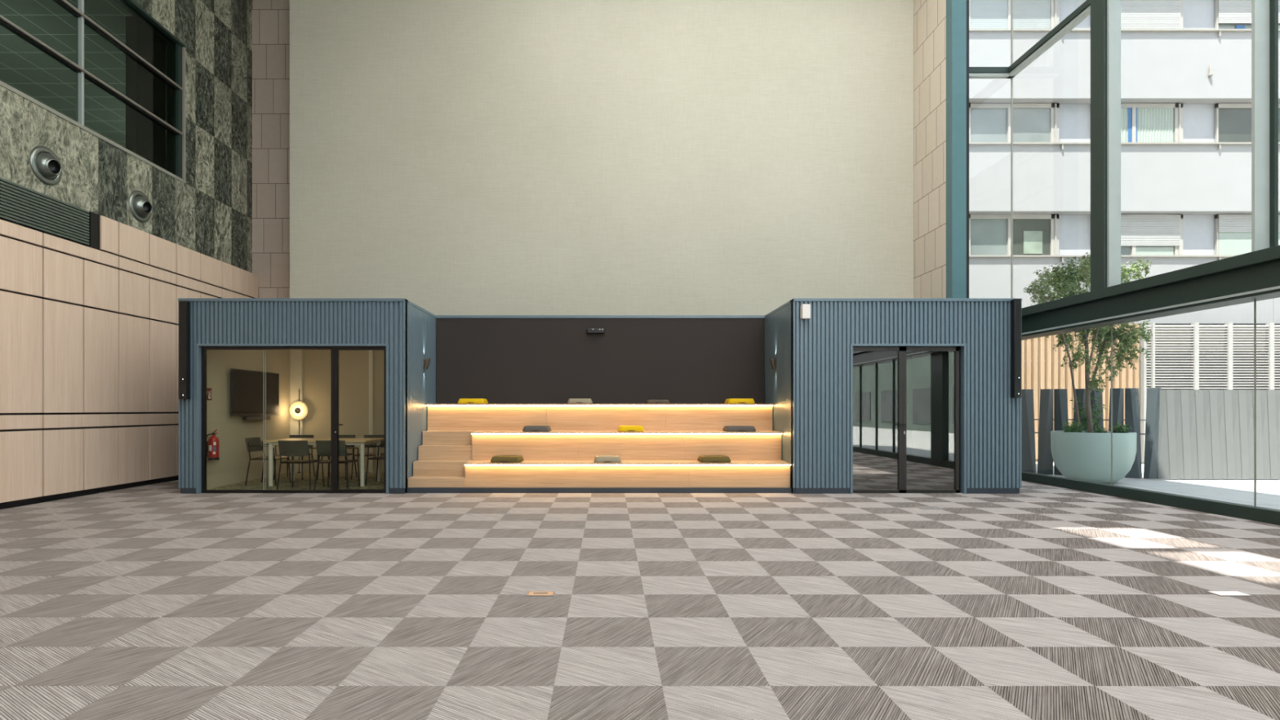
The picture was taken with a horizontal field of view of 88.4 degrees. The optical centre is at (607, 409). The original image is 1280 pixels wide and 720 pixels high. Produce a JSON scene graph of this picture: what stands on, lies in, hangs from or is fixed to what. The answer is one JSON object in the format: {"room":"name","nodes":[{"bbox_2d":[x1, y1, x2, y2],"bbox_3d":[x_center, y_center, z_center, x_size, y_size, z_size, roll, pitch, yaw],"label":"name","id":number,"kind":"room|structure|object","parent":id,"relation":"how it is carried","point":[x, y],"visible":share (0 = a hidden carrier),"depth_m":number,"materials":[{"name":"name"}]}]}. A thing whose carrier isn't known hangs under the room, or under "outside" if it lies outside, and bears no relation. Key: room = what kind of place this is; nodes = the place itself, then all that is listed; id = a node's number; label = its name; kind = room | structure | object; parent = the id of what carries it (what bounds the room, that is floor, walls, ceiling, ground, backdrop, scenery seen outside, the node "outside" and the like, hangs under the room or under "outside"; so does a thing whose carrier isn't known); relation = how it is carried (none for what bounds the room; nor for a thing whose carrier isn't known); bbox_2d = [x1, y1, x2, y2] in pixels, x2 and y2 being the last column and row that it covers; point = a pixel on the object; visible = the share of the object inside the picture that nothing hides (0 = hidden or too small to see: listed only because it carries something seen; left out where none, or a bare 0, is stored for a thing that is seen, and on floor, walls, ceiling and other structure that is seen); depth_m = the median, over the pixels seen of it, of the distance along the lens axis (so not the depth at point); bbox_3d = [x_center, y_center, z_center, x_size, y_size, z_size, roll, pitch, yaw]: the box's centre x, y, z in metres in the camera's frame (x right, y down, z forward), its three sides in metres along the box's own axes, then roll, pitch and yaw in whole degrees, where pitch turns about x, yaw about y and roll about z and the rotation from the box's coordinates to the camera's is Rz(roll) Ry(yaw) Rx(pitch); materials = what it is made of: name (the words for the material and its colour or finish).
{"room":"office building atrium","nodes":[
{"label":"office building atrium","id":0,"kind":"room"},
{"bbox_2d":[0,0,166,169],"bbox_3d":[-11.030,-6.880,7.000,5.740,0.080,26.000,0,0,0],"label":"ceiling","id":1,"kind":"structure","parent":0,"point":[24,67],"depth_m":12.85,"materials":[{"name":"tile"}]},
{"bbox_2d":[0,0,252,272],"bbox_3d":[-8.025,-4.220,3.210,0.250,11.000,22.820,0,0,0],"label":"wall","id":2,"kind":"structure","parent":0,"point":[210,215],"depth_m":12.52,"materials":[{"name":"green stone"}]},
{"bbox_2d":[29,145,62,185],"bbox_3d":[-7.829,-3.420,9.240,0.176,0.524,0.524,0,0,0],"label":"air nozzle","id":3,"kind":"object","parent":2,"relation":"attached to","point":[46,166],"visible":1,"depth_m":9.16,"materials":[{"name":"metal"}]},
{"bbox_2d":[0,177,98,248],"bbox_3d":[-7.836,-2.705,4.018,0.122,0.530,12.035,0,0,0],"label":"air vent","id":4,"kind":"object","parent":2,"relation":"in","point":[20,205],"visible":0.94,"depth_m":9.14,"materials":[{"name":"grey metal"}]},
{"bbox_2d":[0,0,186,183],"bbox_3d":[-8.008,-5.500,3.140,0.264,2.580,18.280,0,0,0],"label":"window","id":5,"kind":"structure","parent":2,"relation":"in","point":[175,79],"depth_m":11.13,"materials":[{"name":"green metal"}]},
{"bbox_2d":[0,214,253,509],"bbox_3d":[-7.837,-0.845,3.285,0.123,4.250,22.570,0,0,0],"label":"trim","id":6,"kind":"structure","parent":2,"relation":"attached to","point":[73,494],"depth_m":9.90,"materials":[{"name":"black metal"}]},
{"bbox_2d":[0,215,257,502],"bbox_3d":[-7.822,-0.880,3.293,0.145,4.180,22.558,0,0,0],"label":"panelling","id":7,"kind":"structure","parent":2,"relation":"attached to","point":[55,357],"depth_m":9.84,"materials":[{"name":"brown wood"}]},
{"bbox_2d":[128,190,152,222],"bbox_3d":[-7.829,-3.420,11.100,0.176,0.524,0.524,0,0,0],"label":"air nozzle","id":8,"kind":"object","parent":2,"relation":"attached to","point":[140,207],"visible":1,"depth_m":11.01,"materials":[{"name":"metal"}]},
{"bbox_2d":[125,16,165,169],"bbox_3d":[-8.300,-5.380,11.825,0.200,2.920,0.750,0,0,0],"label":"pier","id":9,"kind":"object","parent":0,"point":[144,137],"visible":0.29,"depth_m":11.66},
{"bbox_2d":[252,0,289,297],"bbox_3d":[-0.750,-4.220,14.725,14.700,11.000,0.250,0,0,0],"label":"stone wall","id":10,"kind":"structure","parent":0,"point":[270,18],"depth_m":14.60,"materials":[{"name":"beige stone"}]},
{"bbox_2d":[586,328,604,333],"bbox_3d":[-0.217,-1.393,11.701,0.310,0.085,0.096,0,0,0],"label":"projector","id":11,"kind":"object","parent":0,"point":[589,331],"visible":1,"depth_m":11.66,"materials":[{"name":"black plastic"}]},
{"bbox_2d":[289,0,913,315],"bbox_3d":[-0.130,-4.220,14.065,12.860,11.000,1.030,0,0,0],"label":"wall","id":12,"kind":"structure","parent":0,"point":[447,157],"depth_m":13.55,"materials":[{"name":"beige paint"}]},
{"bbox_2d":[0,480,1279,719],"bbox_3d":[-0.275,1.310,3.300,16.050,0.060,23.000,0,0,0],"label":"floor","id":13,"kind":"structure","parent":0,"point":[1040,602],"depth_m":4.27,"materials":[{"name":"carpet"}]},
{"bbox_2d":[197,506,234,509],"bbox_3d":[-5.081,1.278,8.515,0.336,0.013,0.254,0,0,0],"label":"outlet box","id":14,"kind":"object","parent":13,"relation":"on","point":[207,507],"visible":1,"depth_m":8.50,"materials":[{"name":"grey metal"}]},
{"bbox_2d":[177,297,436,493],"bbox_3d":[-4.785,-0.198,11.615,3.420,2.955,3.370,0,0,0],"label":"pod","id":15,"kind":"object","parent":13,"relation":"on","point":[356,365],"visible":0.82,"depth_m":10.24,"materials":[{"name":"metal"}]},
{"bbox_2d":[178,301,190,399],"bbox_3d":[-6.362,-0.885,9.881,0.120,1.470,0.123,0,0,0],"label":"speaker","id":16,"kind":"object","parent":15,"relation":"attached to","point":[184,306],"visible":1,"depth_m":9.83},
{"bbox_2d":[178,302,185,382],"bbox_3d":[-6.362,-0.995,9.827,0.096,1.190,0.006,0,0,0],"label":"grille","id":17,"kind":"object","parent":16,"relation":"attached to","point":[181,305],"depth_m":9.82,"materials":[{"name":"black metal"}]},
{"bbox_2d":[206,387,212,399],"bbox_3d":[-6.346,-0.237,10.420,0.006,0.195,0.220,0,0,0],"label":"sign","id":18,"kind":"object","parent":15,"relation":"attached to","point":[209,391],"visible":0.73,"depth_m":10.46,"materials":[{"name":"white plastic"}]},
{"bbox_2d":[206,429,219,460],"bbox_3d":[-6.277,0.564,10.413,0.208,0.488,0.162,0,0,-27],"label":"fire extinguisher","id":19,"kind":"object","parent":15,"relation":"attached to","point":[212,444],"visible":0.94,"depth_m":10.37,"materials":[{"name":"red paint"}]},
{"bbox_2d":[230,368,279,420],"bbox_3d":[-6.290,-0.242,11.740,0.119,0.875,1.560,0,0,0],"label":"television","id":20,"kind":"object","parent":15,"relation":"attached to","point":[246,386],"visible":1,"depth_m":11.61,"materials":[{"name":"black plastic"}]},
{"bbox_2d":[244,436,291,485],"bbox_3d":[-5.777,0.876,11.140,0.575,0.787,0.532,0,0,0],"label":"armchair","id":21,"kind":"object","parent":15,"relation":"on","point":[253,444],"visible":0.88,"depth_m":11.12,"materials":[{"name":"black metal"}]},
{"bbox_2d":[273,435,315,479],"bbox_3d":[-5.720,0.876,12.037,0.532,0.787,0.575,0,0,0],"label":"armchair","id":22,"kind":"object","parent":15,"relation":"on","point":[291,436],"visible":0.41,"depth_m":12.24,"materials":[{"name":"black metal"}]},
{"bbox_2d":[288,389,307,472],"bbox_3d":[-6.154,0.433,13.079,0.370,1.667,0.112,0,0,0],"label":"lamp","id":23,"kind":"object","parent":15,"relation":"on","point":[298,410],"visible":1,"depth_m":13.06,"materials":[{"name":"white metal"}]},
{"bbox_2d":[276,440,324,489],"bbox_3d":[-4.860,0.876,10.383,0.532,0.787,0.575,0,0,0],"label":"armchair","id":24,"kind":"object","parent":15,"relation":"on","point":[291,448],"visible":0.94,"depth_m":10.15,"materials":[{"name":"black metal"}]},
{"bbox_2d":[264,438,384,486],"bbox_3d":[-4.805,0.891,11.220,1.670,0.753,0.920,0,0,0],"label":"meeting table","id":25,"kind":"object","parent":15,"relation":"on","point":[362,442],"visible":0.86,"depth_m":10.83,"materials":[{"name":"brown wood"}]},
{"bbox_2d":[316,435,356,479],"bbox_3d":[-4.950,0.876,12.056,0.532,0.787,0.575,0,0,0],"label":"armchair","id":26,"kind":"object","parent":15,"relation":"on","point":[340,436],"visible":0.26,"depth_m":12.24,"materials":[{"name":"black metal"}]},
{"bbox_2d":[314,440,359,489],"bbox_3d":[-4.280,0.876,10.383,0.532,0.787,0.575,0,0,0],"label":"armchair","id":27,"kind":"object","parent":15,"relation":"on","point":[323,447],"visible":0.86,"depth_m":10.16,"materials":[{"name":"black metal"}]},
{"bbox_2d":[351,435,384,479],"bbox_3d":[-4.340,0.876,12.056,0.532,0.787,0.575,0,0,0],"label":"armchair","id":28,"kind":"object","parent":15,"relation":"on","point":[382,442],"visible":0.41,"depth_m":12.27,"materials":[{"name":"black metal"}]},
{"bbox_2d":[364,444,384,484],"bbox_3d":[-3.764,0.876,11.220,0.575,0.787,0.532,0,0,0],"label":"armchair","id":29,"kind":"object","parent":15,"relation":"on","point":[380,445],"visible":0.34,"depth_m":10.98,"materials":[{"name":"black metal"}]},
{"bbox_2d":[423,358,431,368],"bbox_3d":[-3.028,-0.760,11.000,0.104,0.180,0.090,0,0,0],"label":"wall light","id":30,"kind":"object","parent":15,"relation":"attached to","point":[426,363],"visible":1,"depth_m":10.96,"materials":[{"name":"brown metal"}]},
{"bbox_2d":[525,591,555,596],"bbox_3d":[-0.465,1.278,4.551,0.191,0.013,0.108,0,0,0],"label":"outlet box","id":31,"kind":"object","parent":13,"relation":"on","point":[530,593],"visible":1,"depth_m":4.53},
{"bbox_2d":[406,404,791,493],"bbox_3d":[-0.135,0.595,10.880,5.860,1.371,1.720,0,0,0],"label":"seating","id":32,"kind":"object","parent":13,"relation":"on","point":[460,442],"visible":0.98,"depth_m":10.59,"materials":[{"name":"brown wood"}]},
{"bbox_2d":[457,398,488,404],"bbox_3d":[-2.338,-0.136,11.389,0.460,0.088,0.462,0,0,0],"label":"seat cushion","id":33,"kind":"object","parent":32,"relation":"on","point":[461,401],"visible":1,"depth_m":11.19,"materials":[{"name":"yellow fabric"}]},
{"bbox_2d":[490,455,524,462],"bbox_3d":[-1.575,0.778,10.289,0.470,0.088,0.462,0,0,0],"label":"seat cushion","id":34,"kind":"object","parent":32,"relation":"on","point":[496,459],"visible":1,"depth_m":10.10,"materials":[{"name":"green fabric"}]},
{"bbox_2d":[522,425,551,431],"bbox_3d":[-1.168,0.321,10.829,0.440,0.088,0.462,0,0,0],"label":"seat cushion","id":35,"kind":"object","parent":32,"relation":"on","point":[529,428],"visible":1,"depth_m":10.63,"materials":[{"name":"fabric"}]},
{"bbox_2d":[567,398,592,404],"bbox_3d":[-0.483,-0.136,11.409,0.420,0.088,0.462,0,0,0],"label":"seat cushion","id":36,"kind":"object","parent":32,"relation":"on","point":[571,401],"visible":1,"depth_m":11.21,"materials":[{"name":"beige fabric"}]},
{"bbox_2d":[594,455,621,462],"bbox_3d":[-0.006,0.778,10.289,0.420,0.088,0.462,0,0,0],"label":"seat cushion","id":37,"kind":"object","parent":32,"relation":"on","point":[598,459],"visible":1,"depth_m":10.09,"materials":[{"name":"beige fabric"}]},
{"bbox_2d":[617,425,644,431],"bbox_3d":[0.377,0.321,10.829,0.420,0.088,0.462,0,0,0],"label":"seat cushion","id":38,"kind":"object","parent":32,"relation":"on","point":[622,428],"visible":1,"depth_m":10.63,"materials":[{"name":"yellow fabric"}]},
{"bbox_2d":[645,400,670,404],"bbox_3d":[0.862,-0.127,11.439,0.400,0.070,0.462,0,0,0],"label":"seat cushion","id":39,"kind":"object","parent":32,"relation":"on","point":[648,402],"visible":1,"depth_m":11.24,"materials":[{"name":"beige fabric"}]},
{"bbox_2d":[697,455,730,462],"bbox_3d":[1.659,0.778,10.289,0.470,0.088,0.462,0,0,0],"label":"seat cushion","id":40,"kind":"object","parent":32,"relation":"on","point":[703,459],"visible":1,"depth_m":10.10,"materials":[{"name":"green fabric"}]},
{"bbox_2d":[722,425,755,431],"bbox_3d":[2.160,0.321,10.829,0.480,0.088,0.462,0,0,0],"label":"seat cushion","id":41,"kind":"object","parent":32,"relation":"on","point":[726,428],"visible":1,"depth_m":10.63,"materials":[{"name":"fabric"}]},
{"bbox_2d":[724,398,755,404],"bbox_3d":[2.279,-0.136,11.389,0.460,0.088,0.462,0,0,0],"label":"seat cushion","id":42,"kind":"object","parent":32,"relation":"on","point":[730,401],"visible":1,"depth_m":11.19,"materials":[{"name":"yellow fabric"}]},
{"bbox_2d":[764,297,1022,493],"bbox_3d":[4.530,-0.198,11.615,3.450,2.955,3.370,0,0,0],"label":"pod","id":43,"kind":"object","parent":13,"relation":"on","point":[867,395],"visible":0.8,"depth_m":9.97,"materials":[{"name":"metal"}]},
{"bbox_2d":[768,358,776,368],"bbox_3d":[2.758,-0.760,11.000,0.104,0.180,0.090,0,0,0],"label":"wall light","id":44,"kind":"object","parent":43,"relation":"attached to","point":[773,364],"visible":1,"depth_m":10.96,"materials":[{"name":"brown metal"}]},
{"bbox_2d":[800,304,810,319],"bbox_3d":[2.972,-1.468,9.904,0.133,0.215,0.088,0,0,0],"label":"alarm box","id":45,"kind":"object","parent":43,"relation":"attached to","point":[805,309],"visible":1,"depth_m":9.86,"materials":[{"name":"white plastic"}]},
{"bbox_2d":[1010,298,1021,397],"bbox_3d":[6.131,-0.910,9.881,0.103,1.480,0.123,0,0,0],"label":"speaker","id":46,"kind":"object","parent":43,"relation":"attached to","point":[1015,304],"visible":1,"depth_m":9.83},
{"bbox_2d":[1015,300,1021,381],"bbox_3d":[6.131,-1.020,9.827,0.079,1.200,0.006,0,0,0],"label":"grille","id":47,"kind":"object","parent":46,"relation":"attached to","point":[1018,303],"depth_m":9.82,"materials":[{"name":"black metal"}]},
{"bbox_2d":[913,506,945,509],"bbox_3d":[4.166,1.278,8.515,0.296,0.013,0.254,0,0,0],"label":"outlet box","id":48,"kind":"object","parent":13,"relation":"on","point":[919,507],"visible":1,"depth_m":8.51,"materials":[{"name":"silver metal"}]},
{"bbox_2d":[1204,591,1253,596],"bbox_3d":[4.302,1.279,4.556,0.228,0.010,0.118,0,0,0],"label":"outlet box","id":49,"kind":"object","parent":13,"relation":"on","point":[1223,593],"visible":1,"depth_m":4.53,"materials":[{"name":"white metal"}]},
{"bbox_2d":[913,0,946,297],"bbox_3d":[6.402,-4.220,13.435,0.195,11.000,2.310,0,0,0],"label":"wall","id":50,"kind":"structure","parent":0,"point":[929,15],"depth_m":12.90,"materials":[{"name":"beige tile"}]},
{"bbox_2d":[946,0,966,297],"bbox_3d":[6.442,-4.220,12.170,0.265,11.000,0.220,0,0,0],"label":"column","id":51,"kind":"structure","parent":50,"relation":"attached to","point":[956,10],"depth_m":12.06,"materials":[{"name":"teal metal"}]},
{"bbox_2d":[966,0,968,297],"bbox_3d":[6.606,-4.220,12.170,0.057,11.000,0.180,0,0,0],"label":"trim","id":52,"kind":"structure","parent":50,"relation":"attached to","point":[967,1],"depth_m":12.08,"materials":[{"name":"metal"}]},
{"bbox_2d":[1010,0,1013,297],"bbox_3d":[7.470,-4.295,12.162,0.024,10.850,0.024,0,0,0],"label":"trim","id":53,"kind":"structure","parent":50,"relation":"attached to","point":[1011,1],"depth_m":12.15,"materials":[{"name":"plastic"}]},
{"bbox_2d":[1111,324,1112,485],"bbox_3d":[7.470,-0.070,9.750,0.018,2.400,0.008,0,0,0],"label":"trim","id":54,"kind":"structure","parent":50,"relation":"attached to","point":[1111,324],"depth_m":9.75,"materials":[{"name":"plastic"}]},
{"bbox_2d":[1253,299,1256,506],"bbox_3d":[7.470,-0.070,7.590,0.018,2.400,0.008,0,0,0],"label":"trim","id":55,"kind":"structure","parent":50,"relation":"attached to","point":[1255,300],"depth_m":7.59,"materials":[{"name":"plastic"}]},
{"bbox_2d":[1021,471,1279,525],"bbox_3d":[7.075,1.255,2.010,0.950,0.250,20.420,0,0,0],"label":"trim","id":56,"kind":"structure","parent":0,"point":[1261,514],"depth_m":8.73,"materials":[{"name":"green metal"}]},
{"label":"outside","id":57,"kind":"structure","parent":0,"visible":0},
{"bbox_2d":[435,315,764,404],"bbox_3d":[-0.135,-0.198,11.803,5.880,2.955,0.135,0,0,0],"label":"wall","id":58,"kind":"structure","parent":57,"point":[498,359],"depth_m":11.75,"materials":[{"name":"paint"}]},
{"bbox_3d":[-0.300,-4.220,-8.300,15.800,11.000,0.200,0,0,0],"label":"wall","id":59,"kind":"structure","parent":0,"visible":0},
{"bbox_2d":[968,4,1090,78],"bbox_3d":[7.065,-6.157,2.000,0.870,0.055,20.400,0,0,0],"label":"trim","id":60,"kind":"structure","parent":59,"relation":"attached to","point":[1086,13],"depth_m":11.26,"materials":[{"name":"grey metal"}]},
{"bbox_2d":[968,0,1090,73],"bbox_3d":[7.065,-6.240,2.000,0.870,0.100,20.400,0,0,0],"label":"trim","id":61,"kind":"structure","parent":59,"relation":"attached to","point":[1086,4],"depth_m":11.38,"materials":[{"name":"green metal"}]},
{"bbox_2d":[1090,0,1106,291],"bbox_3d":[7.370,-5.740,9.760,0.220,7.960,0.280,0,0,0],"label":"column","id":62,"kind":"structure","parent":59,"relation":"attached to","point":[1098,7],"depth_m":9.75,"materials":[{"name":"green metal"}]},
{"bbox_2d":[1106,0,1120,287],"bbox_3d":[7.388,-5.740,9.600,0.175,7.960,0.040,0,0,0],"label":"trim","id":63,"kind":"structure","parent":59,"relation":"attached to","point":[1113,6],"depth_m":9.58,"materials":[{"name":"grey metal"}]},
{"bbox_2d":[1021,244,1279,340],"bbox_3d":[7.080,-1.510,2.025,1.000,0.500,20.450,0,0,0],"label":"beam","id":64,"kind":"structure","parent":59,"relation":"attached to","point":[1259,269],"depth_m":8.57,"materials":[{"name":"green metal"}]},
{"bbox_2d":[1021,285,1279,334],"bbox_3d":[7.194,-1.306,1.925,0.012,0.028,20.250,0,0,0],"label":"trim","id":65,"kind":"structure","parent":59,"relation":"attached to","point":[1277,286],"depth_m":8.48,"materials":[{"name":"grey metal"}]},
{"bbox_2d":[1251,0,1269,252],"bbox_3d":[7.375,-5.740,7.420,0.190,7.960,0.040,0,0,0],"label":"column","id":66,"kind":"structure","parent":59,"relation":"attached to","point":[1260,8],"depth_m":7.40,"materials":[{"name":"grey metal"}]},
{"bbox_2d":[1269,0,1278,247],"bbox_3d":[7.465,-5.740,7.370,0.040,7.960,0.060,0,0,0],"label":"trim","id":67,"kind":"structure","parent":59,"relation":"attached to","point":[1273,4],"depth_m":7.35,"materials":[{"name":"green metal"}]},
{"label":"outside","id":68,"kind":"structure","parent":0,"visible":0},
{"bbox_2d":[1035,461,1279,509],"bbox_3d":[0.000,1.450,-10.000,120.000,0.100,100.000,0,0,0],"label":"pavement","id":69,"kind":"structure","parent":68,"point":[1237,491],"depth_m":11.71,"materials":[{"name":"grey concrete"}]},
{"bbox_2d":[1021,324,1139,461],"bbox_3d":[10.996,-0.433,17.580,5.992,3.625,0.560,0,0,0],"label":"fence","id":70,"kind":"object","parent":69,"relation":"on","point":[1041,368],"visible":0.06,"depth_m":17.30,"materials":[{"name":"brown wood"}]},
{"bbox_2d":[1021,387,1160,479],"bbox_3d":[9.195,0.480,13.825,3.860,1.800,0.150,0,0,26],"label":"fence","id":71,"kind":"object","parent":69,"relation":"on","point":[1045,460],"visible":0.41,"depth_m":13.56,"materials":[{"name":"grey metal"}]},
{"bbox_2d":[1050,431,1137,484],"bbox_3d":[9.280,0.917,12.600,1.328,0.965,1.328,0,0,0],"label":"round planter","id":72,"kind":"object","parent":69,"relation":"on","point":[1086,456],"visible":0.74,"depth_m":12.12,"materials":[{"name":"ceramic"}]},
{"bbox_2d":[1061,421,1086,433],"bbox_3d":[8.810,0.377,12.458,0.394,0.322,0.365,0,0,23],"label":"shrub","id":73,"kind":"object","parent":72,"relation":"in","point":[1071,428],"visible":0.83,"depth_m":12.40,"materials":[{"name":"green plant"}]},
{"bbox_2d":[1022,252,1153,432],"bbox_3d":[9.215,-1.254,12.533,2.452,3.538,1.388,0,0,-3],"label":"tree","id":74,"kind":"object","parent":72,"relation":"on","point":[1072,278],"visible":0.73,"depth_m":12.44,"materials":[{"name":"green plant"}]},
{"bbox_2d":[1070,394,1107,432],"bbox_3d":[9.377,0.114,12.830,0.670,0.814,0.486,0,0,-35],"label":"leafy shrub","id":75,"kind":"object","parent":72,"relation":"on","point":[1081,411],"visible":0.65,"depth_m":12.78,"materials":[{"name":"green plant"}]},
{"bbox_2d":[1092,425,1108,432],"bbox_3d":[9.162,0.418,12.227,0.260,0.244,0.204,0,0,0],"label":"shrub","id":76,"kind":"object","parent":72,"relation":"in","point":[1100,429],"visible":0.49,"depth_m":12.19,"materials":[{"name":"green plant"}]},
{"bbox_2d":[1110,422,1133,432],"bbox_3d":[9.643,0.378,12.350,0.368,0.309,0.302,0,0,0],"label":"shrub","id":77,"kind":"object","parent":72,"relation":"in","point":[1117,428],"visible":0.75,"depth_m":12.31,"materials":[{"name":"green plant"}]},
{"bbox_2d":[968,0,1279,325],"bbox_3d":[18.215,-6.010,18.256,34.028,14.820,0.688,0,0,0],"label":"apartment building","id":78,"kind":"structure","parent":69,"relation":"on","point":[1186,64],"depth_m":18.00,"materials":[{"name":"paint"}]},
{"bbox_2d":[970,0,1050,28],"bbox_3d":[11.181,-10.943,18.273,2.220,1.014,0.015,0,0,0],"label":"blind","id":79,"kind":"object","parent":78,"relation":"hanging from","point":[984,14],"depth_m":18.27,"materials":[{"name":"white fabric"}]},
{"bbox_2d":[1120,107,1128,142],"bbox_3d":[14.022,-7.850,18.270,1.020,1.040,0.024,0,0,0],"label":"curtain","id":80,"kind":"object","parent":78,"relation":"hanging from","point":[1124,111],"depth_m":18.27,"materials":[{"name":"white fabric"}]},
{"bbox_2d":[1128,107,1131,142],"bbox_3d":[14.487,-7.850,18.261,0.090,1.040,0.018,0,0,0],"label":"curtain","id":81,"kind":"object","parent":78,"relation":"hanging from","point":[1129,108],"depth_m":18.25,"materials":[{"name":"blue fabric"}]},
{"bbox_2d":[1136,107,1137,142],"bbox_3d":[14.672,-7.850,18.261,0.040,1.040,0.018,0,0,0],"label":"curtain","id":82,"kind":"object","parent":78,"relation":"hanging from","point":[1136,108],"depth_m":18.25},
{"bbox_2d":[1120,0,1180,28],"bbox_3d":[14.672,-10.985,18.227,2.380,1.143,0.023,0,0,0],"label":"shutter","id":83,"kind":"object","parent":78,"relation":"hanging from","point":[1135,14],"depth_m":18.22,"materials":[{"name":"white plastic"}]},
{"bbox_2d":[1120,214,1180,245],"bbox_3d":[14.672,-4.958,18.227,2.380,0.855,0.023,0,0,0],"label":"shutter","id":84,"kind":"object","parent":78,"relation":"hanging from","point":[1135,229],"depth_m":18.22,"materials":[{"name":"white plastic"}]},
{"bbox_2d":[1137,107,1173,142],"bbox_3d":[15.207,-7.850,18.270,1.010,1.040,0.024,0,0,0],"label":"curtain","id":85,"kind":"object","parent":78,"relation":"hanging from","point":[1153,124],"depth_m":18.27,"materials":[{"name":"white fabric"}]},
{"bbox_2d":[1136,247,1173,255],"bbox_3d":[15.187,-4.375,18.277,1.050,0.250,0.015,0,0,0],"label":"curtain","id":86,"kind":"object","parent":78,"relation":"hanging from","point":[1140,251],"depth_m":18.27,"materials":[{"name":"white fabric"}]},
{"bbox_2d":[1235,25,1244,28],"bbox_3d":[17.579,-10.545,18.277,0.250,0.250,0.015,0,0,0],"label":"curtain","id":87,"kind":"object","parent":78,"relation":"hanging from","point":[1237,26],"depth_m":18.27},
{"bbox_2d":[1217,0,1279,23],"bbox_3d":[18.114,-11.129,18.227,2.380,0.855,0.023,0,0,0],"label":"shutter","id":88,"kind":"object","parent":78,"relation":"hanging from","point":[1229,11],"depth_m":18.22,"materials":[{"name":"white plastic"}]},
{"bbox_2d":[1217,214,1279,231],"bbox_3d":[18.114,-5.151,18.227,2.380,0.471,0.023,0,0,0],"label":"shutter","id":89,"kind":"object","parent":78,"relation":"hanging from","point":[1226,223],"depth_m":18.22,"materials":[{"name":"white plastic"}]},
{"bbox_2d":[1218,231,1279,255],"bbox_3d":[18.029,-4.585,18.256,2.150,0.670,0.012,0,0,0],"label":"curtain","id":90,"kind":"object","parent":78,"relation":"hanging from","point":[1230,243],"depth_m":18.25,"materials":[{"name":"white fabric"}]},
{"bbox_2d":[1139,322,1279,462],"bbox_3d":[18.045,-0.438,17.460,7.910,3.675,0.360,0,0,0],"label":"screen","id":91,"kind":"object","parent":69,"relation":"on","point":[1194,356],"visible":0.43,"depth_m":17.34,"materials":[{"name":"white metal"}]},
{"bbox_2d":[1157,389,1279,479],"bbox_3d":[16.533,0.495,12.963,11.327,1.750,0.155,0,0,0],"label":"fence","id":92,"kind":"object","parent":69,"relation":"on","point":[1203,434],"visible":0.98,"depth_m":12.90,"materials":[{"name":"grey metal"}]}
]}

